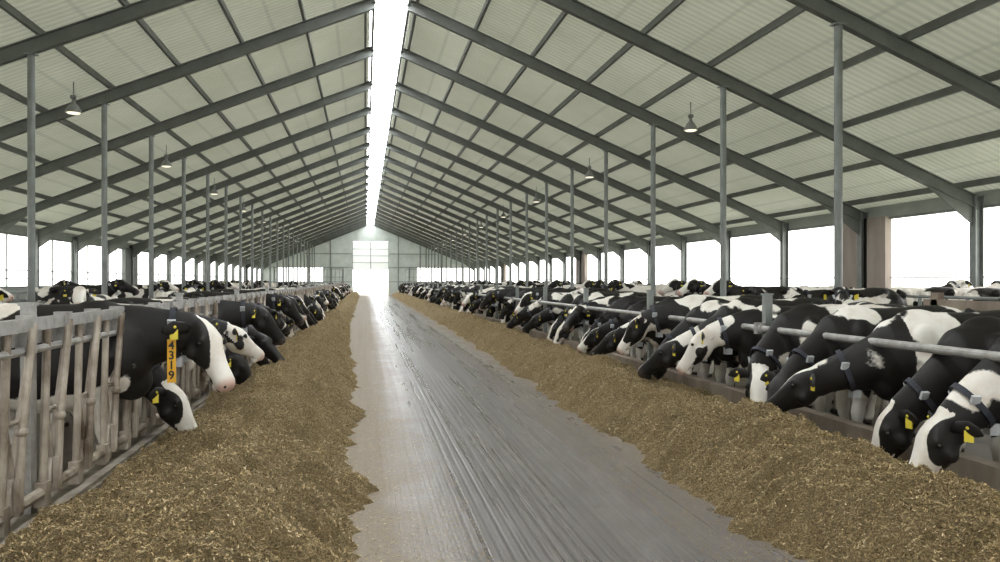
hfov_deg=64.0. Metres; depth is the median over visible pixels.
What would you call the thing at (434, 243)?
support pole
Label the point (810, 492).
pile
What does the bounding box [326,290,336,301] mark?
cow
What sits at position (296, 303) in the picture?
cow
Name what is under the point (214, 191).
lamp
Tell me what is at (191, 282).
cow
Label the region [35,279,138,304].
cow
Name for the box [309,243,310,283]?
support pole
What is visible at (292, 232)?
support pole
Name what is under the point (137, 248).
frame
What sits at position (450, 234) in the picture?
support pole
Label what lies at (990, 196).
wall
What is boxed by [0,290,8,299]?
cow
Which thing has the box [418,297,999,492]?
kerb
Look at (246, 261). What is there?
frame
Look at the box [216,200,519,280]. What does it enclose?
frame
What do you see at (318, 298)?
cow
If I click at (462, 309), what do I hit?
cow
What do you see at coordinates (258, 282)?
cow
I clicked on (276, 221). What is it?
support pole
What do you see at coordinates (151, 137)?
support pole
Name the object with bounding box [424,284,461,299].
cow
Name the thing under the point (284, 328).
cow
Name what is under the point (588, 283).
cow
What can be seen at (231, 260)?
frame
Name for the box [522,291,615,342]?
cow
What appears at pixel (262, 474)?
pile
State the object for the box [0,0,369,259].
ceiling
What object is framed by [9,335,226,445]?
cow
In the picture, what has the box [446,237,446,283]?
support pole
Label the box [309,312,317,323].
cow
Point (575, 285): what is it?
cow
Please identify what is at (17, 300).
divider
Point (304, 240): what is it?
support pole
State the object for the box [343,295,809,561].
floor
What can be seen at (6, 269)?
frame strip
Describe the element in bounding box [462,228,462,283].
support pole
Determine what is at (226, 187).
support pole
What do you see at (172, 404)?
cow
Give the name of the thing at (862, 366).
cow
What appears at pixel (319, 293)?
cow
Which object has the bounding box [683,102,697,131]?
lamp
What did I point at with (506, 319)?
cow
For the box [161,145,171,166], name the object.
lamp
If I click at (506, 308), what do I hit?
cow
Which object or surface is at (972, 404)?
cow
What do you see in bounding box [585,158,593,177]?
lamp
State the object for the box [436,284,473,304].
cow
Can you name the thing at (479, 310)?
cow
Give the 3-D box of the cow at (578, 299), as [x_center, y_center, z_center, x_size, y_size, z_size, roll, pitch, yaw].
[2.253,0.946,17.919,2.537,1.445,0.750,0,0,-11]
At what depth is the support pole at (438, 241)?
79.47 m
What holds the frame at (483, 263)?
on the floor at (980, 447)
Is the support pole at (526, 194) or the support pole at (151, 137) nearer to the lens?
the support pole at (151, 137)
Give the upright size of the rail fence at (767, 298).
1.515 m
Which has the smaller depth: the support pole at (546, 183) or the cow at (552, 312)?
the cow at (552, 312)
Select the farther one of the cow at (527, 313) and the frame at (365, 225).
the frame at (365, 225)
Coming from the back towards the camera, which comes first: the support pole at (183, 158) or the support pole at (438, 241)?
the support pole at (438, 241)
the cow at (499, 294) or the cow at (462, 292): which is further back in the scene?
the cow at (462, 292)
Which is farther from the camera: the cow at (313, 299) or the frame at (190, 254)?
the frame at (190, 254)
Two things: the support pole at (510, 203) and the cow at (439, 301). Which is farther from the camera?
the cow at (439, 301)
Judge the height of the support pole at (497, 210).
5.605 m
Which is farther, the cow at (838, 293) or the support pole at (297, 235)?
the support pole at (297, 235)
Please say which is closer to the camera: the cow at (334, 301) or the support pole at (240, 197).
the cow at (334, 301)
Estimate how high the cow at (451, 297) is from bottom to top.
1.328 m
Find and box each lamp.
[65,82,81,114]
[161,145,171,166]
[210,178,217,194]
[533,187,539,202]
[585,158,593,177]
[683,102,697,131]
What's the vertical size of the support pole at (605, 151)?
5.605 m
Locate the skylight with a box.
[366,0,407,224]
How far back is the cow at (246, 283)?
43.89 m
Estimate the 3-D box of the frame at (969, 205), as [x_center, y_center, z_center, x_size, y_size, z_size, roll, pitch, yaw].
[-1.931,-2.553,15.170,24.940,8.406,0.180,0,0,-10]
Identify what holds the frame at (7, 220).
on the floor at (980, 447)
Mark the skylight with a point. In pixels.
(386, 16)
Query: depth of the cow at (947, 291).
15.42 m
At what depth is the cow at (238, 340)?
9.11 m
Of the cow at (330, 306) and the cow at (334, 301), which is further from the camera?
the cow at (334, 301)
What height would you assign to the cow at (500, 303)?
1.454 m
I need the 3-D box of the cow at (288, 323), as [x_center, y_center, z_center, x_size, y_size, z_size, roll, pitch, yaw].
[-5.956,0.988,18.422,2.265,1.357,0.759,0,0,-9]
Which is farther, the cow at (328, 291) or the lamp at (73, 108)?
the cow at (328, 291)
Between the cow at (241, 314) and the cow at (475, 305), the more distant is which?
the cow at (475, 305)
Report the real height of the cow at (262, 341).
1.405 m
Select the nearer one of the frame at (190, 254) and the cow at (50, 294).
the cow at (50, 294)
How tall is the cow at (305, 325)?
1.482 m
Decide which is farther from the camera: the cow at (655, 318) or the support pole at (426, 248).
the support pole at (426, 248)
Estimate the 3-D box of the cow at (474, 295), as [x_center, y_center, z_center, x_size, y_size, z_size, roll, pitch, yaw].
[-0.186,0.961,29.993,2.547,1.414,0.746,0,0,-5]
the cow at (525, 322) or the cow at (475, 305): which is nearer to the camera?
the cow at (525, 322)
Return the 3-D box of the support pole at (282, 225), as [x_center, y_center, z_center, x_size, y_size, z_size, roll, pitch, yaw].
[-15.601,-1.177,57.597,0.220,5.654,0.220,0,0,-10]
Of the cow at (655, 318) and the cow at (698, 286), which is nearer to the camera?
the cow at (655, 318)
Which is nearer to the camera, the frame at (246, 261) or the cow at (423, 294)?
the cow at (423, 294)
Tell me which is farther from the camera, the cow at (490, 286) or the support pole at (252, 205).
the support pole at (252, 205)
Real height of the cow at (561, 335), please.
1.436 m
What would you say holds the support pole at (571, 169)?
on the floor at (980, 447)
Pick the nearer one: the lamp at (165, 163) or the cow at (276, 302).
the cow at (276, 302)
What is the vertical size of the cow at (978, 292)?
1.425 m
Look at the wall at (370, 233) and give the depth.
94.56 m
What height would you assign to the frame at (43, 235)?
8.406 m
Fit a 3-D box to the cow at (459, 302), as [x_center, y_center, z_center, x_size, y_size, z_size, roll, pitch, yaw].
[-0.878,0.955,34.185,2.385,1.426,0.767,0,0,-1]
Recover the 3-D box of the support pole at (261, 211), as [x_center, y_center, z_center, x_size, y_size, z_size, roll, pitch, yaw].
[-13.600,-1.177,45.735,0.220,5.654,0.220,0,0,-10]
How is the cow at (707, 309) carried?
on the floor at (980, 447)
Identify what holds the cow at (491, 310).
on the floor at (980, 447)
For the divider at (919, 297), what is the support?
on the floor at (980, 447)
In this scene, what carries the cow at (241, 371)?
on the floor at (980, 447)
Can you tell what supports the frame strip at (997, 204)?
attached to the wall at (990, 196)
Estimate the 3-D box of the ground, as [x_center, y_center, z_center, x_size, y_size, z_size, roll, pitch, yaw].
[-14.976,1.950,88.745,300.000,0.200,340.000,0,0,-10]
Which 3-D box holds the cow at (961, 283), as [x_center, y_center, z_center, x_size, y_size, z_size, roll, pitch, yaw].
[8.989,0.746,16.796,2.557,1.585,0.740,0,0,-7]
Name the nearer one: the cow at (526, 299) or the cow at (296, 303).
the cow at (296, 303)
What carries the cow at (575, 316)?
on the floor at (980, 447)
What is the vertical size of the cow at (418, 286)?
1.491 m
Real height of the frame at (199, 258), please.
8.406 m
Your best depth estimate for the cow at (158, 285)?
24.93 m
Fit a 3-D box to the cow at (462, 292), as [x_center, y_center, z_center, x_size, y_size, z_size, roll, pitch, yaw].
[-0.752,0.920,33.440,2.607,1.498,0.778,0,0,6]
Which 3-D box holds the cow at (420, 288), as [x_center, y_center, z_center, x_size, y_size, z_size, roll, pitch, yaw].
[-4.884,0.948,58.683,2.593,1.440,0.760,0,0,-10]
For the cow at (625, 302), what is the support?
on the floor at (980, 447)
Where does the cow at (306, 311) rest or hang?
on the floor at (980, 447)
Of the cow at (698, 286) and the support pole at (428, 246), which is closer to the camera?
the cow at (698, 286)
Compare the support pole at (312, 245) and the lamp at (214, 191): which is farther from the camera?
the support pole at (312, 245)
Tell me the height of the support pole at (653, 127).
5.605 m
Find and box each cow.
[0,288,13,302]
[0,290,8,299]
[0,300,234,458]
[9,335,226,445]
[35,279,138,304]
[50,312,264,429]
[53,280,100,286]
[59,286,117,303]
[70,303,251,417]
[82,297,285,345]
[93,363,196,452]
[111,280,178,297]
[120,324,284,399]
[153,297,289,334]
[156,280,205,296]
[158,284,205,297]
[173,291,303,325]
[200,280,225,290]
[205,289,309,315]
[209,280,236,290]
[212,288,308,330]
[228,283,244,288]
[237,280,257,287]
[249,357,269,365]
[254,280,267,286]
[254,291,306,320]
[255,287,323,320]
[273,281,297,286]
[274,286,335,309]
[276,285,331,297]
[281,285,337,306]
[281,287,332,303]
[281,314,291,337]
[286,316,293,335]
[304,285,341,296]
[306,315,315,325]
[309,295,320,307]
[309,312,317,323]
[314,293,325,310]
[315,290,328,304]
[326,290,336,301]
[412,283,439,292]
[416,284,430,293]
[419,284,436,298]
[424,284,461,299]
[427,285,442,296]
[427,285,446,300]
[435,285,472,298]
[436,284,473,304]
[442,285,489,303]
[447,290,467,309]
[452,285,501,312]
[453,297,463,309]
[459,287,486,314]
[461,288,520,324]
[466,287,529,319]
[471,286,531,317]
[478,288,542,330]
[479,287,553,317]
[479,300,511,320]
[485,304,539,327]
[499,289,535,323]
[499,294,573,337]
[502,280,538,285]
[506,292,568,330]
[513,280,550,286]
[514,287,616,313]
[521,319,548,332]
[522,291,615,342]
[530,284,548,287]
[547,291,646,354]
[548,280,569,287]
[553,292,660,356]
[555,284,589,288]
[562,296,675,367]
[562,297,657,359]
[577,280,631,290]
[577,300,713,376]
[581,295,685,357]
[590,297,735,386]
[595,284,618,291]
[608,280,677,295]
[617,294,785,376]
[627,280,642,284]
[637,297,844,413]
[651,300,729,382]
[658,279,698,295]
[676,279,759,295]
[676,304,876,423]
[692,286,766,369]
[703,279,802,298]
[728,303,923,437]
[760,305,976,451]
[766,309,999,422]
[788,287,907,306]
[791,285,854,290]
[819,287,887,416]
[871,316,999,461]
[887,279,973,304]
[909,337,999,473]
[912,281,999,305]
[954,288,999,311]
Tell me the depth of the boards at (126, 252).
40.72 m
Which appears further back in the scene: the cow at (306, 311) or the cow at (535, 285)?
the cow at (535, 285)
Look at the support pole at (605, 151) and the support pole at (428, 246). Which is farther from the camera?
the support pole at (428, 246)
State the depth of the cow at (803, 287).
20.20 m
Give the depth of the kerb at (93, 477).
5.89 m
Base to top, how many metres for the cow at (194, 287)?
1.585 m
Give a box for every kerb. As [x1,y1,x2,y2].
[0,328,299,546]
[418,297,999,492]
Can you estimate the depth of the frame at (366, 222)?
90.19 m
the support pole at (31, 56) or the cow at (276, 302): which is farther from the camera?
the cow at (276, 302)
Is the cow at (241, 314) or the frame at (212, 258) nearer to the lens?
the cow at (241, 314)
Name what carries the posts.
on the floor at (980, 447)
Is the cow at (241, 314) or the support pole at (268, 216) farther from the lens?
the support pole at (268, 216)
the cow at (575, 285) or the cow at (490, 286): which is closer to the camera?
the cow at (490, 286)
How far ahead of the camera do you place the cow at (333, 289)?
45.43 m
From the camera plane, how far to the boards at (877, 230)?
20.88 m
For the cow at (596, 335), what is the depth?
13.66 m
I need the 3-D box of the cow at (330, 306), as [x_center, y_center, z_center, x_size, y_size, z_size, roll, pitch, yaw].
[-8.005,0.944,32.752,2.669,1.449,0.757,0,0,-9]
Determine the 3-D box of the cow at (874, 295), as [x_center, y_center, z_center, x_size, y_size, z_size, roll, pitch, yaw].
[6.234,0.825,14.508,2.570,1.425,0.740,0,0,-12]
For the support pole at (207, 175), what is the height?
5.654 m
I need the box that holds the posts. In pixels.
[267,236,470,289]
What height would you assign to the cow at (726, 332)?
1.374 m
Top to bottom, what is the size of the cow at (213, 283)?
1.585 m
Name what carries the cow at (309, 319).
on the floor at (980, 447)
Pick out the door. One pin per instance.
(366, 255)
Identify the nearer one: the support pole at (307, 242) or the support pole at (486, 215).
the support pole at (486, 215)
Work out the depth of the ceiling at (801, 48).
18.77 m
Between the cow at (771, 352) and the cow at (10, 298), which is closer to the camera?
the cow at (771, 352)
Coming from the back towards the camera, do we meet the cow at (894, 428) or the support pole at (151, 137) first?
the support pole at (151, 137)
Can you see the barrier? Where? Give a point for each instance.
(937, 298)
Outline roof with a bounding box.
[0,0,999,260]
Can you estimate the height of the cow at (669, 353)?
1.467 m
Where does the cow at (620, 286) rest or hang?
on the floor at (980, 447)
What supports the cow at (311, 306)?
on the floor at (980, 447)
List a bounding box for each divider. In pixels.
[9,291,157,303]
[906,295,999,306]
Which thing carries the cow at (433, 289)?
on the floor at (980, 447)
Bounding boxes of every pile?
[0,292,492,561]
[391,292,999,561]
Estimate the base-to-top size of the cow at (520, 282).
1.585 m
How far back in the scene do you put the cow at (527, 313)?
19.61 m
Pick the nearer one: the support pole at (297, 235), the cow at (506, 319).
the cow at (506, 319)
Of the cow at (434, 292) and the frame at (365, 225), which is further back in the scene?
the frame at (365, 225)
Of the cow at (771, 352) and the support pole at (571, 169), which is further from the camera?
the support pole at (571, 169)
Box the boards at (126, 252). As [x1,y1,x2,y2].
[122,248,247,285]
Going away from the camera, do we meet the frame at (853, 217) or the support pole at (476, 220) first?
the frame at (853, 217)
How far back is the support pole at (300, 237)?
73.36 m
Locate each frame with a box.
[0,0,867,288]
[0,0,983,287]
[0,46,788,286]
[0,81,730,280]
[35,106,686,287]
[72,126,650,283]
[107,142,624,281]
[129,155,601,285]
[154,166,582,282]
[167,175,565,282]
[186,182,551,281]
[195,189,539,280]
[209,195,528,280]
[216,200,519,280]
[224,205,508,279]
[232,209,502,281]
[242,212,495,281]
[247,216,490,281]
[254,218,484,280]
[256,221,479,280]
[263,224,474,280]
[367,0,411,223]
[786,0,999,108]
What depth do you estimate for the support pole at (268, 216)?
49.64 m
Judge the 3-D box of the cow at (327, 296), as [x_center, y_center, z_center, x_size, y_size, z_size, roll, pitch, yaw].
[-7.920,0.957,31.879,2.560,1.422,0.750,0,0,-17]
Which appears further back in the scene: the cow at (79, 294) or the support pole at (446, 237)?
the support pole at (446, 237)
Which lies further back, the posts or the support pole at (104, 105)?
the posts
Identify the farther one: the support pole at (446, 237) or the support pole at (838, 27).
the support pole at (446, 237)
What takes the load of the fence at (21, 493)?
on the kerb at (93, 477)
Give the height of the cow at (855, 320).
1.440 m
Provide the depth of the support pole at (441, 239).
75.53 m
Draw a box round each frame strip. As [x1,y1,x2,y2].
[0,232,260,287]
[512,203,999,286]
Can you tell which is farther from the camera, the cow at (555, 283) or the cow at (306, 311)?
the cow at (555, 283)
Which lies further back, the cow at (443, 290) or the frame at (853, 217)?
the cow at (443, 290)
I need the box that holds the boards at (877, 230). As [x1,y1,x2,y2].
[501,216,891,288]
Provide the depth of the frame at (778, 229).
23.25 m
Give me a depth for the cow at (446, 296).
36.40 m
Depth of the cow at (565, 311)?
15.87 m
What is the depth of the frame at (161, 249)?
46.64 m
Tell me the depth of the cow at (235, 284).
42.61 m
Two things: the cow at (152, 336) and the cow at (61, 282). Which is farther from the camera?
the cow at (61, 282)
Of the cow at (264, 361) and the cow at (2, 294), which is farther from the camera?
the cow at (264, 361)
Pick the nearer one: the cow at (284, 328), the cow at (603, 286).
the cow at (284, 328)
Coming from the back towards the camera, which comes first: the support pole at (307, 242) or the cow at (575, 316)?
the support pole at (307, 242)
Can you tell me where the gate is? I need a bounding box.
[310,269,425,283]
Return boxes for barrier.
[923,292,999,310]
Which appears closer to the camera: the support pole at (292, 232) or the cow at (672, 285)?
the cow at (672, 285)
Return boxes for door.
[353,242,388,294]
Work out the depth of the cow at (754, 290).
13.22 m
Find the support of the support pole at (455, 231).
on the floor at (980, 447)
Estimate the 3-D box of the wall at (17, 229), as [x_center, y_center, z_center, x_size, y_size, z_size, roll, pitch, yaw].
[-18.922,-0.171,40.618,0.120,3.641,105.160,0,0,-10]
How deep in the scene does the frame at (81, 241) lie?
34.65 m
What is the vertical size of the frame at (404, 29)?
0.350 m
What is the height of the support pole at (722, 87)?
5.605 m
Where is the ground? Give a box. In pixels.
[353,286,816,294]
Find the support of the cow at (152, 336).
on the floor at (980, 447)
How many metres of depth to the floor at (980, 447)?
8.95 m
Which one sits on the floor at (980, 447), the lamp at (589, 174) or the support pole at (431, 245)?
the support pole at (431, 245)
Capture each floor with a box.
[14,308,992,480]
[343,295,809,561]
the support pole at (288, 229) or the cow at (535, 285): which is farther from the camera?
the support pole at (288, 229)
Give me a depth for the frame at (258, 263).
86.44 m
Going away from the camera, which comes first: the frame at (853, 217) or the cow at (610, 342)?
the cow at (610, 342)
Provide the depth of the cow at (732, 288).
17.92 m
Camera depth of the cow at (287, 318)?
19.44 m
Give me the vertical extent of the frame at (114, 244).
8.406 m
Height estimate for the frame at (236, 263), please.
8.406 m
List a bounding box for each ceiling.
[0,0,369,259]
[375,0,999,261]
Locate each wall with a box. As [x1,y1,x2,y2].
[2,225,194,298]
[263,225,467,294]
[520,189,999,261]
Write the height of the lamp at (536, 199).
0.690 m
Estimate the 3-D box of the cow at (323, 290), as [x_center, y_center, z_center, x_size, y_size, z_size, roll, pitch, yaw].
[-8.652,0.930,35.341,2.531,1.440,0.813,0,0,-5]
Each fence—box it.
[0,282,345,537]
[403,282,999,361]
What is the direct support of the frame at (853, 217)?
on the floor at (980, 447)
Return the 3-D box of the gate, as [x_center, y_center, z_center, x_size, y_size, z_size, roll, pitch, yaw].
[-14.792,0.135,90.582,13.026,3.030,0.070,0,0,-10]
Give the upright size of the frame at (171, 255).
8.406 m
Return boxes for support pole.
[23,52,38,301]
[98,103,109,294]
[147,135,155,298]
[180,157,187,290]
[206,174,210,290]
[223,186,228,288]
[238,196,242,288]
[250,204,254,288]
[261,211,262,287]
[268,216,271,287]
[276,221,278,286]
[282,225,284,285]
[288,229,288,285]
[292,232,293,284]
[297,235,297,282]
[300,237,301,284]
[304,240,304,284]
[307,242,307,284]
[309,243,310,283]
[312,245,312,284]
[426,248,426,282]
[428,246,429,282]
[431,245,431,282]
[434,243,434,282]
[438,241,438,282]
[441,239,442,283]
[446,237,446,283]
[450,234,451,283]
[455,231,457,283]
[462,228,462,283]
[468,224,470,283]
[476,220,477,284]
[486,215,487,284]
[496,209,498,284]
[509,202,511,285]
[524,193,528,286]
[544,182,548,286]
[569,168,574,288]
[602,150,609,285]
[648,124,657,295]
[717,85,729,295]
[829,22,846,287]
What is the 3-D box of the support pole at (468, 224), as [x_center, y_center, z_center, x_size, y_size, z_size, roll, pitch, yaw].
[-2.135,-1.152,55.803,0.220,5.605,0.220,0,0,-10]

